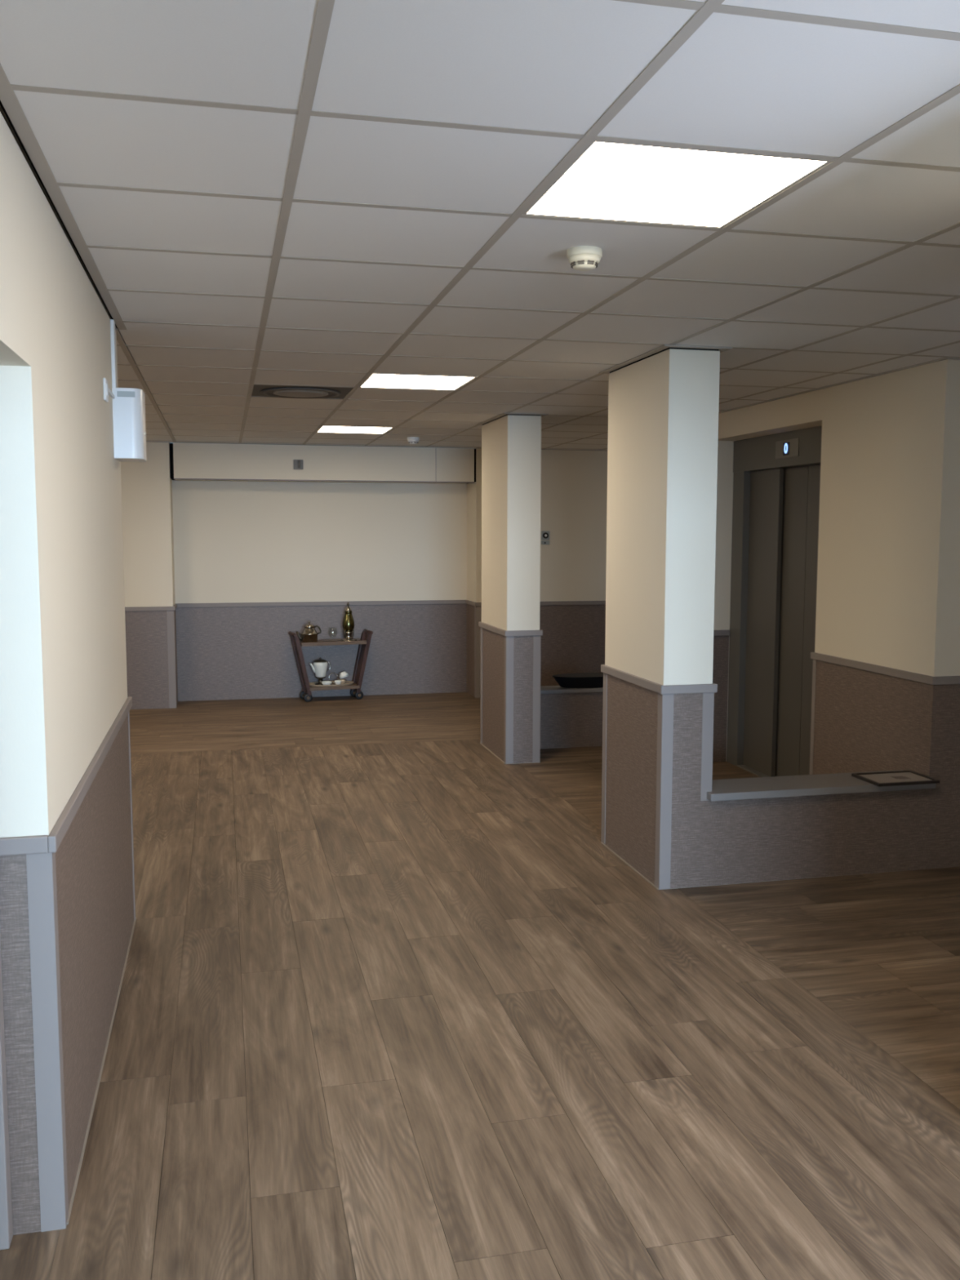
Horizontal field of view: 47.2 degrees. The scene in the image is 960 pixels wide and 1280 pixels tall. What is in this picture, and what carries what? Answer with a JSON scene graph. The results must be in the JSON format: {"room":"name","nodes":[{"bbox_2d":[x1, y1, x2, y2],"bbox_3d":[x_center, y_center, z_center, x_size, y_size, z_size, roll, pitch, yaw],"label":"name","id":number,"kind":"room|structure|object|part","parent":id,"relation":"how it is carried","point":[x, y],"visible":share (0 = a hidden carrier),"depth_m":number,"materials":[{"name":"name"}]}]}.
{"room":"hospital interior","nodes":[
{"label":"hospital interior","id":0,"kind":"room"},
{"bbox_2d":[0,111,136,1235],"bbox_3d":[-1.167,0.175,2.591,0.318,2.520,4.318,-1,6,-13],"label":"wall","id":1,"kind":"structure","parent":0,"point":[68,918],"depth_m":2.70,"materials":[{"name":"beige paint"}]},
{"bbox_2d":[0,935,13,1249],"bbox_3d":[-1.153,0.414,2.514,0.074,2.060,0.054,-1,6,-13],"label":"door","id":2,"kind":"structure","parent":1,"relation":"in","point":[6,1206],"depth_m":2.58,"materials":[{"name":"grey"}]},
{"bbox_3d":[-1.130,0.968,2.604,0.137,0.940,0.004,-1,6,-13],"label":"wainscot panel","id":3,"kind":"part","parent":1,"relation":"part of","materials":[{"name":"plastic"}]},
{"bbox_3d":[-1.103,0.480,2.555,0.187,0.040,0.018,-1,6,-13],"label":"dado rail","id":4,"kind":"part","parent":1,"relation":"part of","materials":[{"name":"grey"}]},
{"bbox_3d":[-1.257,0.372,3.658,0.018,0.040,2.246,-1,6,-13],"label":"dado rail","id":5,"kind":"part","parent":1,"relation":"part of","materials":[{"name":"grey"}]},
{"bbox_3d":[-1.265,0.859,3.707,0.004,0.940,2.125,-1,6,-13],"label":"wainscot panel","id":6,"kind":"part","parent":1,"relation":"part of","materials":[{"name":"plastic"}]},
{"bbox_2d":[102,377,115,402],"bbox_3d":[-1.406,-0.932,4.170,0.013,0.080,0.340,-1,6,-13],"label":"wall plate","id":7,"kind":"object","parent":1,"relation":"attached to","point":[107,391],"visible":1,"depth_m":4.02,"materials":[{"name":"white plastic"}]},
{"bbox_3d":[-1.378,-0.920,4.044,0.010,0.080,0.080,-1,6,-13],"label":"plate","id":8,"kind":"part","parent":7,"relation":"part of","materials":[{"name":"white plastic"}]},
{"bbox_3d":[-1.415,-0.946,4.206,0.008,0.012,0.264,-1,6,-13],"label":"plate arm","id":9,"kind":"part","parent":7,"relation":"part of","materials":[{"name":"white plastic"}]},
{"bbox_2d":[110,319,117,387],"bbox_3d":[-1.453,-1.131,4.356,0.014,0.264,0.060,-1,6,-13],"label":"cable conduit","id":10,"kind":"object","parent":1,"relation":"attached to","point":[113,333],"visible":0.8,"depth_m":4.33,"materials":[{"name":"white plastic"}]},
{"bbox_2d":[111,387,146,462],"bbox_3d":[-1.422,-0.872,4.476,0.117,0.275,0.231,-1,6,-13],"label":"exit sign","id":11,"kind":"object","parent":1,"relation":"attached to","point":[128,403],"depth_m":4.37,"materials":[{"name":"white plastic"}]},
{"bbox_2d":[120,441,177,709],"bbox_3d":[-4.014,-0.609,10.474,2.145,2.528,0.598,-1,6,-13],"label":"wall","id":12,"kind":"structure","parent":0,"point":[147,510],"depth_m":10.39,"materials":[{"name":"beige paint"}]},
{"bbox_3d":[-3.989,0.209,10.269,2.067,0.940,0.004,-1,6,-13],"label":"wainscot panel","id":13,"kind":"part","parent":12,"relation":"part of","materials":[{"name":"fabric"}]},
{"bbox_3d":[-3.949,-0.279,10.223,2.145,0.040,0.018,-1,6,-13],"label":"dado rail","id":14,"kind":"part","parent":12,"relation":"part of","materials":[{"name":"grey"}]},
{"bbox_3d":[-2.977,0.164,10.749,0.004,0.940,0.375,-1,6,-13],"label":"wainscot panel","id":15,"kind":"part","parent":12,"relation":"part of","materials":[{"name":"plastic"}]},
{"bbox_2d":[172,480,466,701],"bbox_3d":[-1.593,-0.682,11.255,2.963,2.528,0.170,-1,6,-13],"label":"wall","id":16,"kind":"structure","parent":0,"point":[255,562],"depth_m":11.18,"materials":[{"name":"beige paint"}]},
{"bbox_3d":[-1.579,0.115,11.268,2.955,0.940,0.004,-1,6,-13],"label":"wainscot panel","id":17,"kind":"part","parent":16,"relation":"part of","materials":[{"name":"fabric"}]},
{"bbox_3d":[-1.577,-0.372,11.212,2.955,0.040,0.020,-1,6,-13],"label":"dado rail","id":18,"kind":"part","parent":16,"relation":"part of","materials":[{"name":"grey"}]},
{"bbox_2d":[169,442,475,483],"bbox_3d":[-1.525,-1.734,10.873,2.957,0.342,0.424,-1,6,-13],"label":"housing","id":19,"kind":"object","parent":16,"relation":"attached to","point":[188,461],"visible":1,"depth_m":10.66,"materials":[{"name":"beige paint"}]},
{"bbox_2d":[293,459,303,469],"bbox_3d":[-1.752,-1.692,10.593,0.094,0.094,0.031,-1,6,-13],"label":"wall sensor","id":20,"kind":"object","parent":19,"relation":"attached to","point":[297,464],"visible":1,"depth_m":10.59,"materials":[{"name":"grey plastic"}]},
{"bbox_2d":[0,692,959,1279],"bbox_3d":[0.748,1.411,3.539,8.200,0.120,16.650,-1,6,-13],"label":"floor","id":21,"kind":"structure","parent":0,"point":[393,1003],"depth_m":3.65,"materials":[{"name":"brown"}]},
{"bbox_2d":[288,628,373,702],"bbox_3d":[-1.499,0.256,11.079,0.814,0.695,0.287,-2,6,-21],"label":"trolley","id":22,"kind":"object","parent":21,"relation":"on","point":[363,647],"visible":1,"depth_m":11.04,"materials":[{"name":"brown wood"}]},
{"bbox_3d":[-1.863,-0.058,10.914,0.038,0.038,0.274,-2,6,-21],"label":"handle","id":23,"kind":"part","parent":22,"relation":"part of","materials":[{"name":"red wood"}]},
{"bbox_3d":[-1.797,0.234,10.969,0.177,0.619,0.250,-2,6,-21],"label":"frame","id":24,"kind":"part","parent":22,"relation":"part of","materials":[{"name":"red wood"}]},
{"bbox_2d":[296,621,321,642],"bbox_3d":[-1.706,-0.082,10.955,0.198,0.220,0.188,2,6,20],"label":"kettle","id":25,"kind":"object","parent":22,"relation":"on","point":[309,634],"visible":0.95,"depth_m":10.90,"materials":[{"name":"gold metal"}]},
{"bbox_3d":[-1.792,-0.038,10.922,0.076,0.104,0.040,-2,6,-21],"label":"spout","id":26,"kind":"part","parent":25,"relation":"part of","materials":[{"name":"brown metal"}]},
{"bbox_3d":[-1.701,-0.144,10.947,0.104,0.039,0.104,-2,6,-21],"label":"lid","id":27,"kind":"part","parent":25,"relation":"part of","materials":[{"name":"silver metal"}]},
{"bbox_2d":[309,680,354,686],"bbox_3d":[-1.505,0.443,11.098,0.472,0.020,0.293,-2,6,-21],"label":"serving tray","id":28,"kind":"object","parent":22,"relation":"on","point":[348,682],"visible":0.68,"depth_m":11.03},
{"bbox_2d":[315,676,325,684],"bbox_3d":[-1.605,0.410,11.061,0.112,0.079,0.112,-2,6,-21],"label":"stand","id":29,"kind":"object","parent":28,"relation":"on","point":[320,679],"visible":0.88,"depth_m":11.04,"materials":[{"name":"brown metal"}]},
{"bbox_2d":[309,657,330,677],"bbox_3d":[-1.607,0.273,11.046,0.152,0.196,0.164,3,6,26],"label":"teapot","id":30,"kind":"object","parent":29,"relation":"on","point":[319,667],"visible":1,"depth_m":11.00,"materials":[{"name":"white ceramic"}]},
{"bbox_3d":[-1.673,0.281,11.021,0.073,0.104,0.034,-2,6,-21],"label":"spout","id":31,"kind":"part","parent":30,"relation":"part of","materials":[{"name":"white ceramic"}]},
{"bbox_3d":[-1.604,0.207,11.041,0.136,0.024,0.136,-2,6,-21],"label":"lid","id":32,"kind":"part","parent":30,"relation":"part of","materials":[{"name":"brown metal"}]},
{"bbox_2d":[321,680,332,684],"bbox_3d":[-1.532,0.436,10.994,0.107,0.040,0.107,0,6,-3],"label":"cup","id":33,"kind":"object","parent":28,"relation":"on","point":[324,682],"visible":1,"depth_m":10.96,"materials":[{"name":"white ceramic"}]},
{"bbox_2d":[333,680,341,684],"bbox_3d":[-1.431,0.430,11.036,0.079,0.044,0.072,-1,6,-10],"label":"cup","id":34,"kind":"object","parent":28,"relation":"on","point":[336,682],"visible":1,"depth_m":11.01,"materials":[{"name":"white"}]},
{"bbox_2d":[337,679,346,684],"bbox_3d":[-1.398,0.421,11.132,0.083,0.044,0.083,1,6,9],"label":"cup","id":35,"kind":"object","parent":28,"relation":"on","point":[343,681],"visible":0.78,"depth_m":11.11,"materials":[{"name":"white ceramic"}]},
{"bbox_2d":[337,671,349,679],"bbox_3d":[-1.380,0.357,11.128,0.108,0.083,0.099,2,6,21],"label":"cup","id":36,"kind":"object","parent":35,"relation":"on","point":[343,674],"visible":1,"depth_m":11.09,"materials":[{"name":"white ceramic"}]},
{"bbox_2d":[305,682,359,690],"bbox_3d":[-1.499,0.468,11.099,0.504,0.030,0.285,-2,6,-21],"label":"shelf","id":37,"kind":"object","parent":22,"relation":"attached to","point":[354,686],"depth_m":10.96,"materials":[{"name":"brown wood"}]},
{"bbox_2d":[299,638,366,646],"bbox_3d":[-1.499,0.021,11.055,0.656,0.036,0.285,-2,6,-21],"label":"shelf","id":38,"kind":"object","parent":22,"relation":"on","point":[362,642],"depth_m":10.97,"materials":[{"name":"brown wood"}]},
{"bbox_2d":[340,601,357,641],"bbox_3d":[-1.328,-0.185,11.088,0.172,0.400,0.172,-2,6,-21],"label":"urn","id":39,"kind":"object","parent":22,"relation":"on","point":[348,624],"visible":0.99,"depth_m":11.05,"materials":[{"name":"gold metal"}]},
{"bbox_3d":[-1.206,0.212,11.196,0.177,0.619,0.250,-2,6,-21],"label":"frame","id":40,"kind":"part","parent":22,"relation":"part of","materials":[{"name":"red wood"}]},
{"bbox_3d":[-1.139,-0.084,11.193,0.038,0.038,0.274,-2,6,-21],"label":"handle","id":41,"kind":"part","parent":22,"relation":"part of","materials":[{"name":"red wood"}]},
{"bbox_2d":[540,685,603,748],"bbox_3d":[1.286,0.594,8.855,2.001,0.468,0.225,-1,6,-13],"label":"wall","id":42,"kind":"structure","parent":21,"relation":"on","point":[570,717],"depth_m":8.63,"materials":[{"name":"grey fabric"}]},
{"bbox_2d":[552,672,603,688],"bbox_3d":[0.853,0.324,8.734,0.576,0.092,0.265,-1,6,-13],"label":"bowl","id":43,"kind":"object","parent":42,"relation":"on","point":[579,680],"visible":0.69,"depth_m":8.63,"materials":[{"name":"black paint"}]},
{"bbox_2d":[698,769,935,886],"bbox_3d":[1.628,0.931,5.463,1.234,0.463,0.280,-1,6,-13],"label":"wall","id":44,"kind":"structure","parent":21,"relation":"on","point":[757,829],"depth_m":5.37,"materials":[{"name":"grey fabric"}]},
{"bbox_2d":[851,770,939,786],"bbox_3d":[2.071,0.690,5.482,0.336,0.014,0.240,-1,6,-13],"label":"picture frame","id":45,"kind":"object","parent":44,"relation":"on","point":[895,778],"visible":1,"depth_m":5.47,"materials":[{"name":"grey wood"}]},
{"bbox_2d":[858,772,932,782],"bbox_3d":[2.071,0.692,5.482,0.308,0.007,0.212,-1,6,-13],"label":"print","id":46,"kind":"object","parent":45,"relation":"on","point":[869,777],"depth_m":5.49,"materials":[{"name":"brown"}]},
{"bbox_2d":[0,0,959,450],"bbox_3d":[0.756,-1.284,3.259,8.200,0.256,16.620,-1,6,-13],"label":"ceiling","id":47,"kind":"structure","parent":0,"point":[288,193],"depth_m":2.76,"materials":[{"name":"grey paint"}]},
{"bbox_2d":[251,384,352,399],"bbox_3d":[-1.083,-1.495,6.637,0.570,0.032,0.570,-1,6,-13],"label":"ceiling vent","id":48,"kind":"object","parent":47,"relation":"in","point":[280,391],"visible":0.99,"depth_m":6.55,"materials":[{"name":"grey metal"}]},
{"bbox_2d":[316,426,392,433],"bbox_3d":[-1.043,-1.749,9.097,0.592,0.020,0.592,-1,6,-13],"label":"recessed light","id":49,"kind":"object","parent":47,"relation":"in","point":[323,428],"visible":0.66,"depth_m":9.09,"materials":[{"name":"white plastic"}]},
{"bbox_2d":[407,436,419,444],"bbox_3d":[-0.595,-1.782,9.817,0.111,0.064,0.111,-1,6,-13],"label":"smoke detector","id":50,"kind":"object","parent":47,"relation":"attached to","point":[411,440],"visible":1,"depth_m":9.78,"materials":[{"name":"white plastic"}]},
{"bbox_2d":[360,373,475,390],"bbox_3d":[-0.362,-1.462,6.190,0.592,0.020,0.592,-1,6,-13],"label":"recessed light","id":51,"kind":"object","parent":47,"relation":"in","point":[374,380],"visible":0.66,"depth_m":6.17,"materials":[{"name":"white plastic"}]},
{"bbox_2d":[566,245,602,271],"bbox_3d":[0.313,-1.139,3.288,0.106,0.061,0.106,-1,6,-13],"label":"smoke detector","id":52,"kind":"object","parent":47,"relation":"attached to","point":[581,258],"visible":1,"depth_m":3.25,"materials":[{"name":"beige plastic"}]},
{"bbox_2d":[522,140,832,228],"bbox_3d":[0.456,-1.117,2.701,0.592,0.020,0.592,-1,6,-13],"label":"recessed light","id":53,"kind":"object","parent":47,"relation":"in","point":[613,181],"visible":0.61,"depth_m":2.67,"materials":[{"name":"white plastic"}]},
{"bbox_2d":[475,413,548,764],"bbox_3d":[0.224,-0.391,8.336,0.327,2.526,0.890,-1,6,-13],"label":"pillar","id":54,"kind":"structure","parent":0,"point":[510,633],"depth_m":8.00,"materials":[{"name":"beige paint"}]},
{"bbox_3d":[0.094,-0.086,8.335,0.018,0.040,0.810,-1,6,-13],"label":"dado rail","id":55,"kind":"part","parent":54,"relation":"part of","materials":[{"name":"grey"}]},
{"bbox_3d":[0.100,0.400,8.385,0.004,0.938,0.710,-1,6,-13],"label":"wainscot panel","id":56,"kind":"part","parent":54,"relation":"part of","materials":[{"name":"fabric"}]},
{"bbox_3d":[0.315,0.436,8.019,0.147,0.938,0.004,-1,6,-13],"label":"wainscot panel","id":57,"kind":"part","parent":54,"relation":"part of","materials":[{"name":"fabric"}]},
{"bbox_3d":[0.317,-0.050,7.964,0.283,0.040,0.018,-1,6,-13],"label":"dado rail","id":58,"kind":"part","parent":54,"relation":"part of","materials":[{"name":"grey"}]},
{"bbox_2d":[466,448,607,697],"bbox_3d":[1.404,-0.724,11.733,3.128,2.528,0.598,-1,6,-13],"label":"wall","id":59,"kind":"structure","parent":0,"point":[574,483],"depth_m":11.32,"materials":[{"name":"beige paint"}]},
{"bbox_3d":[-0.095,0.102,11.418,0.004,0.940,0.375,-1,6,-13],"label":"wainscot panel","id":60,"kind":"part","parent":59,"relation":"part of","materials":[{"name":"plastic"}]},
{"bbox_3d":[-0.094,-0.382,11.336,0.018,0.040,0.408,-1,6,-13],"label":"dado rail","id":61,"kind":"part","parent":59,"relation":"part of","materials":[{"name":"grey wood"}]},
{"bbox_3d":[0.812,-0.380,11.329,1.778,0.040,0.018,-1,6,-13],"label":"dado rail","id":62,"kind":"part","parent":59,"relation":"part of","materials":[{"name":"grey"}]},
{"bbox_2d":[541,540,549,544],"bbox_3d":[0.668,-0.997,11.236,0.090,0.040,0.014,-1,6,-13],"label":"wall socket","id":63,"kind":"object","parent":59,"relation":"attached to","point":[543,542],"visible":1,"depth_m":11.23,"materials":[{"name":"grey plastic"}]},
{"bbox_2d":[541,531,549,539],"bbox_3d":[0.669,-1.068,11.223,0.090,0.090,0.026,-1,6,-13],"label":"button","id":64,"kind":"object","parent":59,"relation":"attached to","point":[544,535],"visible":1,"depth_m":11.22,"materials":[{"name":"grey plastic"}]},
{"bbox_3d":[0.847,0.106,11.392,1.700,0.940,0.004,-1,6,-13],"label":"wainscot panel","id":65,"kind":"part","parent":59,"relation":"part of","materials":[{"name":"plastic"}]},
{"bbox_2d":[599,344,732,889],"bbox_3d":[0.885,-0.112,5.515,0.327,2.526,0.890,-1,6,-13],"label":"pillar","id":66,"kind":"structure","parent":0,"point":[659,687],"depth_m":5.20,"materials":[{"name":"beige paint"}]},
{"bbox_3d":[0.761,0.679,5.565,0.004,0.938,0.710,-1,6,-13],"label":"wainscot panel","id":67,"kind":"part","parent":66,"relation":"part of","materials":[{"name":"plastic"}]},
{"bbox_3d":[0.755,0.192,5.515,0.018,0.040,0.810,-1,6,-13],"label":"dado rail","id":68,"kind":"part","parent":66,"relation":"part of","materials":[{"name":"grey"}]},
{"bbox_3d":[0.976,0.715,5.199,0.147,0.938,0.004,-1,6,-13],"label":"wainscot panel","id":69,"kind":"part","parent":66,"relation":"part of","materials":[{"name":"plastic"}]},
{"bbox_3d":[0.978,0.229,5.144,0.283,0.040,0.018,-1,6,-13],"label":"dado rail","id":70,"kind":"part","parent":66,"relation":"part of","materials":[{"name":"grey paint"}]},
{"bbox_2d":[712,359,959,869],"bbox_3d":[2.614,-0.414,8.606,2.198,2.528,6.108,-1,6,-13],"label":"wall","id":71,"kind":"structure","parent":0,"point":[886,695],"depth_m":5.85,"materials":[{"name":"beige paint"}]},
{"bbox_3d":[1.761,0.434,8.074,0.125,0.940,0.004,-1,6,-13],"label":"wainscot panel","id":72,"kind":"part","parent":71,"relation":"part of","materials":[{"name":"plastic"}]},
{"bbox_3d":[1.730,-0.052,8.011,0.193,0.040,0.018,-1,6,-13],"label":"dado rail","id":73,"kind":"part","parent":71,"relation":"part of","materials":[{"name":"grey"}]},
{"bbox_2d":[726,425,822,777],"bbox_3d":[2.089,-0.195,7.314,0.214,2.343,1.503,-1,6,-13],"label":"elevator","id":74,"kind":"object","parent":71,"relation":"attached to","point":[775,505],"visible":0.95,"depth_m":7.51,"materials":[{"name":"grey paint"}]},
{"bbox_3d":[1.944,-0.148,7.973,0.200,2.120,0.169,-1,6,-13],"label":"door post","id":75,"kind":"part","parent":74,"relation":"part of","materials":[{"name":"metal"}]},
{"bbox_3d":[2.088,0.963,7.454,0.200,0.010,1.115,-1,6,-13],"label":"sill","id":76,"kind":"part","parent":74,"relation":"part of","materials":[{"name":"grey paint"}]},
{"bbox_3d":[1.977,-0.124,7.679,0.030,2.106,0.419,-1,6,-13],"label":"door panel","id":77,"kind":"part","parent":74,"relation":"part of","materials":[{"name":"grey paint"}]},
{"bbox_3d":[2.001,-1.246,7.156,0.006,0.115,0.300,-1,6,-13],"label":"display panel","id":78,"kind":"part","parent":74,"relation":"part of","materials":[{"name":"grey"}]},
{"bbox_3d":[2.095,-0.093,7.359,0.030,2.106,0.330,-1,6,-13],"label":"door panel","id":79,"kind":"part","parent":74,"relation":"part of","materials":[{"name":"grey paint"}]},
{"bbox_3d":[2.179,-0.058,7.005,0.029,2.106,0.396,-1,6,-13],"label":"door panel","id":80,"kind":"part","parent":74,"relation":"part of","materials":[{"name":"grey paint"}]},
{"bbox_3d":[2.123,0.636,6.029,0.004,0.940,1.100,-1,6,-13],"label":"wainscot panel","id":81,"kind":"part","parent":71,"relation":"part of","materials":[{"name":"plastic"}]},
{"bbox_3d":[2.113,0.147,5.994,0.018,0.040,1.166,-1,6,-13],"label":"dado rail","id":82,"kind":"part","parent":71,"relation":"part of","materials":[{"name":"grey"}]},
{"bbox_3d":[3.310,0.666,5.741,2.184,0.940,0.004,-1,6,-13],"label":"wainscot panel","id":83,"kind":"part","parent":71,"relation":"part of","materials":[{"name":"plastic"}]},
{"bbox_3d":[3.314,0.179,5.686,2.180,0.040,0.018,-1,6,-13],"label":"dado rail","id":84,"kind":"part","parent":71,"relation":"part of","materials":[{"name":"grey"}]}
]}

